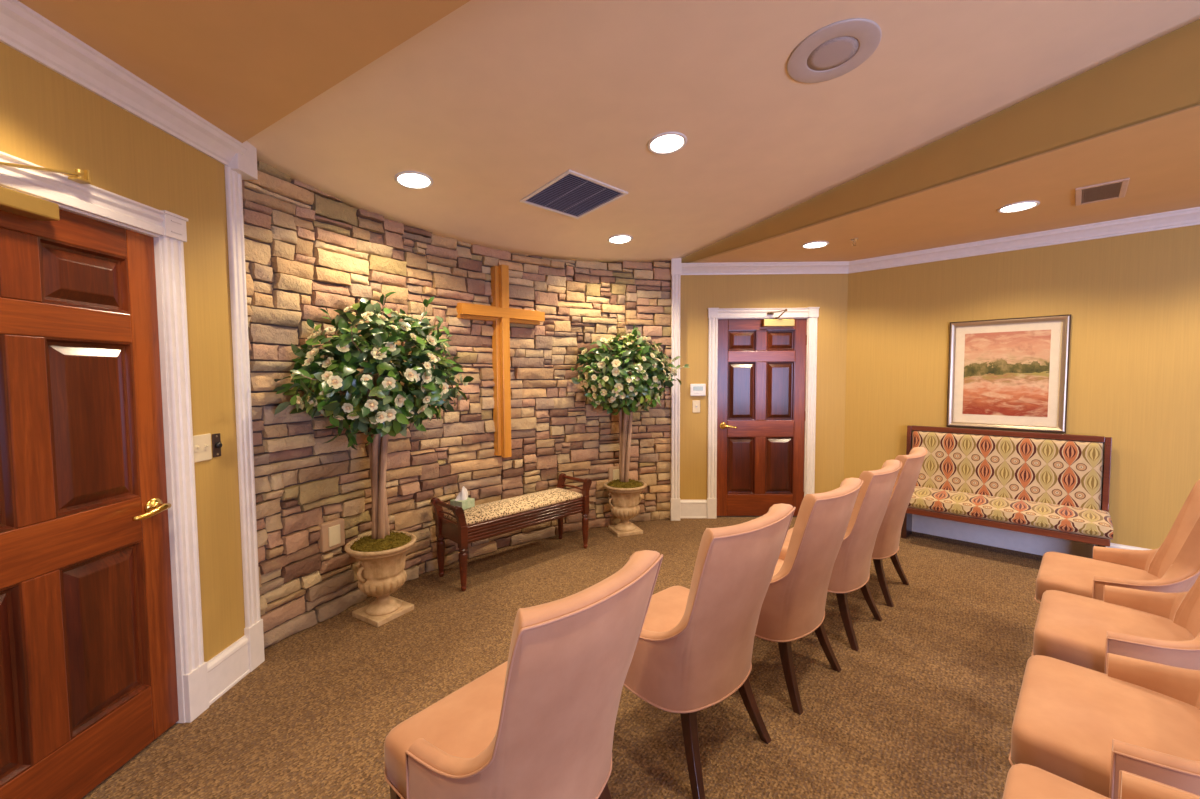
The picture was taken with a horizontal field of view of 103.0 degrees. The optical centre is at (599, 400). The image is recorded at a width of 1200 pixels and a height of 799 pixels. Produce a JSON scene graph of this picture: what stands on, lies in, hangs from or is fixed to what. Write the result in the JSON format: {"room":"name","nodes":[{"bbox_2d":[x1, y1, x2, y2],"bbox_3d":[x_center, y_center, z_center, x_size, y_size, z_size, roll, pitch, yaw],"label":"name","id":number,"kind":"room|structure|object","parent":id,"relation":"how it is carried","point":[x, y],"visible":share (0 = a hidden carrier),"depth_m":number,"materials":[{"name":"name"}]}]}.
{"room":"house of worship","nodes":[
{"label":"house of worship","id":0,"kind":"room"},
{"bbox_2d":[0,42,244,661],"bbox_3d":[-1.879,0.175,0.276,0.140,2.580,4.270,0,3,1],"label":"wall","id":1,"kind":"structure","parent":0,"point":[48,120],"depth_m":2.09,"materials":[{"name":"yellow paint"}]},
{"bbox_2d":[0,161,178,798],"bbox_3d":[-1.784,0.308,1.524,0.130,2.160,0.911,0,3,1],"label":"door","id":2,"kind":"structure","parent":1,"relation":"in","point":[88,675],"depth_m":1.65,"materials":[{"name":"brown wood"}]},
{"bbox_2d":[0,151,208,722],"bbox_3d":[-1.829,0.327,1.531,0.156,2.145,1.110,0,3,1],"label":"trim","id":3,"kind":"structure","parent":1,"relation":"attached to","point":[168,231],"depth_m":1.99,"materials":[{"name":"white wood"}]},
{"bbox_2d":[0,0,247,165],"bbox_3d":[-1.774,-1.062,0.190,0.085,0.102,4.230,0,3,1],"label":"trim","id":4,"kind":"structure","parent":1,"relation":"attached to","point":[24,30],"depth_m":1.68,"materials":[{"name":"white wood"}]},
{"bbox_2d":[193,434,211,462],"bbox_3d":[-1.770,0.211,2.119,0.024,0.118,0.112,0,3,1],"label":"light switch","id":5,"kind":"object","parent":1,"relation":"attached to","point":[201,443],"visible":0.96,"depth_m":2.13,"materials":[{"name":"beige plastic"}]},
{"bbox_2d":[212,433,221,457],"bbox_3d":[-1.767,0.206,2.209,0.026,0.108,0.045,0,3,1],"label":"button","id":6,"kind":"object","parent":1,"relation":"attached to","point":[216,439],"visible":1,"depth_m":2.20,"materials":[{"name":"brown metal"}]},
{"bbox_2d":[207,635,249,705],"bbox_3d":[-1.761,1.268,2.256,0.020,0.190,0.255,0,3,1],"label":"baseboard","id":7,"kind":"structure","parent":1,"relation":"attached to","point":[228,667],"depth_m":2.25,"materials":[{"name":"white wood"}]},
{"bbox_2d":[242,161,670,648],"bbox_3d":[-0.776,-0.045,3.828,3.762,2.640,0.697,-3,4,-43],"label":"wall","id":8,"kind":"structure","parent":0,"point":[306,251],"depth_m":3.48,"materials":[{"name":"stone"}]},
{"bbox_2d":[225,141,264,671],"bbox_3d":[-1.790,0.027,2.390,0.148,2.655,0.146,0,3,1],"label":"trim","id":9,"kind":"structure","parent":8,"relation":"attached to","point":[241,167],"depth_m":2.35,"materials":[{"name":"white wood"}]},
{"bbox_2d":[317,518,344,552],"bbox_3d":[-1.643,0.823,2.924,0.060,0.170,0.150,1,3,24],"label":"electrical outlet","id":10,"kind":"object","parent":8,"relation":"attached to","point":[332,533],"visible":0.99,"depth_m":2.90,"materials":[{"name":"beige plastic"}]},
{"bbox_2d":[456,264,544,457],"bbox_3d":[-0.804,-0.318,3.952,0.770,1.572,0.128,-3,4,-42],"label":"wooden cross","id":11,"kind":"object","parent":8,"relation":"attached to","point":[499,312],"visible":1,"depth_m":3.91,"materials":[{"name":"brown wood"}]},
{"bbox_2d":[608,466,618,480],"bbox_3d":[0.151,0.728,4.672,0.150,0.170,0.060,-2,3,-23],"label":"electrical outlet","id":12,"kind":"object","parent":8,"relation":"attached to","point":[613,471],"visible":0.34,"depth_m":4.64,"materials":[{"name":"beige plastic"}]},
{"bbox_2d":[670,258,680,520],"bbox_3d":[0.760,-0.102,4.847,0.098,2.632,0.164,0,3,1],"label":"trim","id":13,"kind":"structure","parent":8,"relation":"attached to","point":[675,268],"depth_m":4.78,"materials":[{"name":"white wood"}]},
{"bbox_2d":[82,516,1042,798],"bbox_3d":[1.425,1.423,1.542,6.814,0.080,6.979,0,3,1],"label":"floor","id":14,"kind":"structure","parent":0,"point":[925,706],"depth_m":2.20,"materials":[{"name":"carpet"}]},
{"bbox_2d":[272,292,473,626],"bbox_3d":[-1.288,0.355,2.867,0.766,1.946,1.192,2,3,32],"label":"potted tree","id":15,"kind":"object","parent":14,"relation":"on","point":[387,407],"visible":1,"depth_m":2.71,"materials":[{"name":"green plant"}]},
{"bbox_2d":[430,473,591,590],"bbox_3d":[-0.648,0.981,3.783,1.263,0.593,0.392,-3,4,-45],"label":"bench","id":16,"kind":"object","parent":14,"relation":"on","point":[460,526],"visible":0.99,"depth_m":3.54,"materials":[{"name":"brown wood"}]},
{"bbox_2d":[450,486,474,509],"bbox_3d":[-1.013,0.707,3.514,0.124,0.157,0.129,1,3,31],"label":"tissue box","id":17,"kind":"object","parent":16,"relation":"on","point":[462,499],"visible":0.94,"depth_m":3.49,"materials":[{"name":"green cardboard"}]},
{"bbox_2d":[443,488,582,524],"bbox_3d":[-0.649,0.805,3.774,1.110,0.067,0.338,-3,4,-45],"label":"seat cushion","id":18,"kind":"object","parent":16,"relation":"on","point":[518,506],"depth_m":3.64,"materials":[{"name":"fabric"}]},
{"bbox_2d":[384,550,662,798],"bbox_3d":[-0.205,0.914,1.370,0.651,0.972,0.611,2,4,40],"label":"accent chair","id":19,"kind":"object","parent":14,"relation":"on","point":[539,724],"visible":1,"depth_m":1.16,"materials":[{"name":"pink fabric"}]},
{"bbox_2d":[571,325,689,536],"bbox_3d":[0.318,0.269,4.360,1.070,1.946,0.689,-2,3,-26],"label":"potted tree","id":20,"kind":"object","parent":14,"relation":"on","point":[620,393],"visible":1,"depth_m":4.25,"materials":[{"name":"green plant"}]},
{"bbox_2d":[624,503,794,798],"bbox_3d":[0.371,0.883,1.910,0.611,0.972,0.651,-3,4,-41],"label":"accent chair","id":21,"kind":"object","parent":14,"relation":"on","point":[694,649],"visible":0.91,"depth_m":1.68,"materials":[{"name":"pink fabric"}]},
{"bbox_2d":[755,478,862,714],"bbox_3d":[0.883,0.858,2.355,0.611,0.972,0.651,-3,4,-43],"label":"accent chair","id":22,"kind":"object","parent":14,"relation":"on","point":[793,606],"visible":0.75,"depth_m":2.11,"materials":[{"name":"pink fabric"}]},
{"bbox_2d":[783,460,901,650],"bbox_3d":[1.375,0.830,2.829,0.651,0.972,0.611,3,4,45],"label":"accent chair","id":23,"kind":"object","parent":14,"relation":"on","point":[851,568],"visible":0.59,"depth_m":2.58,"materials":[{"name":"pink fabric"}]},
{"bbox_2d":[871,447,926,606],"bbox_3d":[1.849,0.803,3.306,0.651,0.972,0.611,3,4,44],"label":"accent chair","id":24,"kind":"object","parent":14,"relation":"on","point":[886,545],"visible":0.44,"depth_m":3.06,"materials":[{"name":"pink fabric"}]},
{"bbox_2d":[901,425,1112,546],"bbox_3d":[3.193,0.754,3.868,1.298,0.998,0.468,2,4,43],"label":"upholstered bench","id":25,"kind":"object","parent":14,"relation":"on","point":[1053,485],"visible":0.91,"depth_m":3.79,"materials":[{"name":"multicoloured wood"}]},
{"bbox_2d":[912,430,1103,509],"bbox_3d":[3.300,0.569,3.973,1.220,0.555,0.084,2,4,43],"label":"cushion","id":26,"kind":"object","parent":25,"relation":"on","point":[1052,471],"depth_m":3.87,"materials":[{"name":"multicoloured fabric"}]},
{"bbox_2d":[908,486,1112,539],"bbox_3d":[3.176,0.861,3.835,1.272,0.132,0.388,2,4,43],"label":"seat cushion","id":27,"kind":"object","parent":25,"relation":"on","point":[1069,519],"depth_m":3.65,"materials":[{"name":"multicoloured fabric"}]},
{"bbox_2d":[1002,763,1199,798],"bbox_3d":[1.117,0.934,0.848,0.611,0.972,0.651,-3,4,-44],"label":"accent chair","id":28,"kind":"object","parent":14,"relation":"on","point":[1023,781],"visible":1,"depth_m":1.14,"materials":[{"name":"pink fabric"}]},
{"bbox_2d":[1008,653,1199,798],"bbox_3d":[1.596,0.907,1.327,0.611,0.972,0.651,-3,4,-44],"label":"accent chair","id":29,"kind":"object","parent":14,"relation":"on","point":[1082,726],"visible":0.95,"depth_m":1.36,"materials":[{"name":"pink fabric"}]},
{"bbox_2d":[1031,575,1199,673],"bbox_3d":[2.130,0.877,1.843,0.611,0.972,0.651,-3,4,-44],"label":"accent chair","id":30,"kind":"object","parent":14,"relation":"on","point":[1156,627],"visible":0.78,"depth_m":1.87,"materials":[{"name":"pink fabric"}]},
{"bbox_2d":[1034,480,1199,603],"bbox_3d":[2.578,0.850,2.323,0.611,0.972,0.651,-3,4,-44],"label":"accent chair","id":31,"kind":"object","parent":14,"relation":"on","point":[1174,567],"visible":0.63,"depth_m":2.32,"materials":[{"name":"pink fabric"}]},
{"bbox_2d":[18,0,1199,262],"bbox_3d":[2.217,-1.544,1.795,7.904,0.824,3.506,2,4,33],"label":"ceiling","id":32,"kind":"structure","parent":0,"point":[493,101],"depth_m":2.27,"materials":[{"name":"paint"}]},
{"bbox_2d":[394,171,432,188],"bbox_3d":[-1.098,-1.299,2.819,0.215,0.027,0.215,-3,4,-40],"label":"recessed light","id":33,"kind":"object","parent":32,"relation":"in","point":[407,179],"visible":1,"depth_m":2.81,"materials":[{"name":"white plastic"}]},
{"bbox_2d":[520,169,627,218],"bbox_3d":[-0.174,-1.355,3.178,0.516,0.058,0.514,-3,4,-44],"label":"ceiling vent","id":34,"kind":"object","parent":32,"relation":"in","point":[574,193],"visible":1,"depth_m":3.16,"materials":[{"name":"grey plastic"}]},
{"bbox_2d":[607,234,632,243],"bbox_3d":[0.170,-1.368,4.052,0.215,0.027,0.215,-3,4,-40],"label":"recessed light","id":35,"kind":"object","parent":32,"relation":"in","point":[622,238],"visible":1,"depth_m":4.04,"materials":[{"name":"white plastic"}]},
{"bbox_2d":[647,132,686,154],"bbox_3d":[0.366,-1.401,2.604,0.215,0.027,0.215,-3,4,-40],"label":"recessed light","id":36,"kind":"object","parent":32,"relation":"in","point":[664,143],"visible":1,"depth_m":2.59,"materials":[{"name":"white plastic"}]},
{"bbox_2d":[801,241,828,248],"bbox_3d":[1.836,-1.330,4.077,0.216,0.008,0.216,0,3,1],"label":"recessed light","id":37,"kind":"object","parent":32,"relation":"in","point":[815,244],"visible":1,"depth_m":4.06,"materials":[{"name":"white plastic"}]},
{"bbox_2d":[787,18,881,82],"bbox_3d":[0.971,-1.451,1.997,0.355,0.040,0.355,-1,3,-9],"label":"ceiling speaker","id":38,"kind":"object","parent":32,"relation":"attached to","point":[834,50],"visible":1,"depth_m":1.97},
{"bbox_2d":[807,36,858,70],"bbox_3d":[0.972,-1.449,1.997,0.197,0.007,0.197,-4,-1,1],"label":"grille","id":39,"kind":"object","parent":38,"relation":"attached to","point":[834,52],"depth_m":1.99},
{"bbox_2d":[997,201,1039,212],"bbox_3d":[2.782,-1.288,3.178,0.216,0.008,0.216,0,3,1],"label":"recessed light","id":40,"kind":"object","parent":32,"relation":"in","point":[1024,205],"visible":1,"depth_m":3.17,"materials":[{"name":"white plastic"}]},
{"bbox_2d":[1075,178,1129,205],"bbox_3d":[3.074,-1.276,2.932,0.220,0.010,0.390,3,4,45],"label":"ceiling vent","id":41,"kind":"object","parent":32,"relation":"in","point":[1116,189],"visible":1,"depth_m":2.92,"materials":[{"name":"beige metal"}]},
{"bbox_2d":[680,274,847,499],"bbox_3d":[1.657,-0.085,4.925,1.868,2.580,0.140,0,3,1],"label":"wall","id":42,"kind":"structure","parent":0,"point":[829,292],"depth_m":4.83,"materials":[{"name":"yellow paint"}]},
{"bbox_2d":[680,500,706,517],"bbox_3d":[0.954,1.116,4.918,0.292,0.190,0.020,0,3,1],"label":"baseboard","id":43,"kind":"structure","parent":42,"relation":"attached to","point":[688,508],"depth_m":4.91,"materials":[{"name":"white wood"}]},
{"bbox_2d":[693,400,699,412],"bbox_3d":[0.983,0.059,4.865,0.076,0.125,0.024,0,3,1],"label":"light switch","id":44,"kind":"object","parent":42,"relation":"attached to","point":[696,403],"visible":1,"depth_m":4.87,"materials":[{"name":"beige plastic"}]},
{"bbox_2d":[690,384,705,395],"bbox_3d":[0.995,-0.109,4.850,0.156,0.124,0.029,0,3,1],"label":"thermostat","id":45,"kind":"object","parent":42,"relation":"attached to","point":[695,389],"visible":1,"depth_m":4.84,"materials":[{"name":"white plastic"}]},
{"bbox_2d":[717,309,806,515],"bbox_3d":[1.649,0.149,4.813,0.911,2.100,0.232,0,3,1],"label":"door","id":46,"kind":"structure","parent":42,"relation":"in","point":[761,375],"depth_m":4.89,"materials":[{"name":"brown wood"}]},
{"bbox_2d":[707,307,819,518],"bbox_3d":[1.646,0.134,4.908,1.110,2.145,0.156,0,3,1],"label":"trim","id":47,"kind":"structure","parent":42,"relation":"attached to","point":[811,314],"depth_m":4.83,"materials":[{"name":"white wood"}]},
{"bbox_2d":[681,261,848,274],"bbox_3d":[1.639,-1.316,4.749,1.688,0.102,0.085,0,3,1],"label":"trim","id":48,"kind":"structure","parent":42,"relation":"attached to","point":[836,267],"depth_m":4.75,"materials":[{"name":"white wood"}]},
{"bbox_2d":[681,19,1199,262],"bbox_3d":[2.379,-1.580,1.691,7.600,0.732,3.572,2,4,33],"label":"soffit","id":49,"kind":"object","parent":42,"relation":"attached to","point":[1160,77],"depth_m":2.41,"materials":[{"name":"paint"}]},
{"bbox_2d":[844,225,1199,549],"bbox_3d":[3.684,-0.038,3.803,3.163,2.580,0.140,2,4,43],"label":"wall","id":50,"kind":"structure","parent":0,"point":[1132,301],"depth_m":3.64,"materials":[{"name":"yellow paint"}]},
{"bbox_2d":[946,314,1070,432],"bbox_3d":[3.366,-0.218,3.973,0.762,0.922,0.034,2,4,43],"label":"framed picture","id":51,"kind":"object","parent":50,"relation":"attached to","point":[1010,373],"visible":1,"depth_m":3.95,"materials":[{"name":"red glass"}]},
{"bbox_2d":[962,330,1050,416],"bbox_3d":[3.370,-0.223,3.977,0.544,0.696,0.001,2,4,43],"label":"artwork","id":52,"kind":"object","parent":51,"relation":"attached to","point":[1006,373],"depth_m":3.96},
{"bbox_2d":[848,207,1199,273],"bbox_3d":[3.582,-1.271,3.675,3.113,0.102,0.085,2,4,43],"label":"trim","id":53,"kind":"structure","parent":50,"relation":"attached to","point":[1190,216],"depth_m":3.77,"materials":[{"name":"white wood"}]},
{"bbox_2d":[912,514,1151,558],"bbox_3d":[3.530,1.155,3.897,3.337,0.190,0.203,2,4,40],"label":"baseboard","id":54,"kind":"structure","parent":50,"relation":"attached to","point":[990,536],"depth_m":4.02,"materials":[{"name":"white wood"}]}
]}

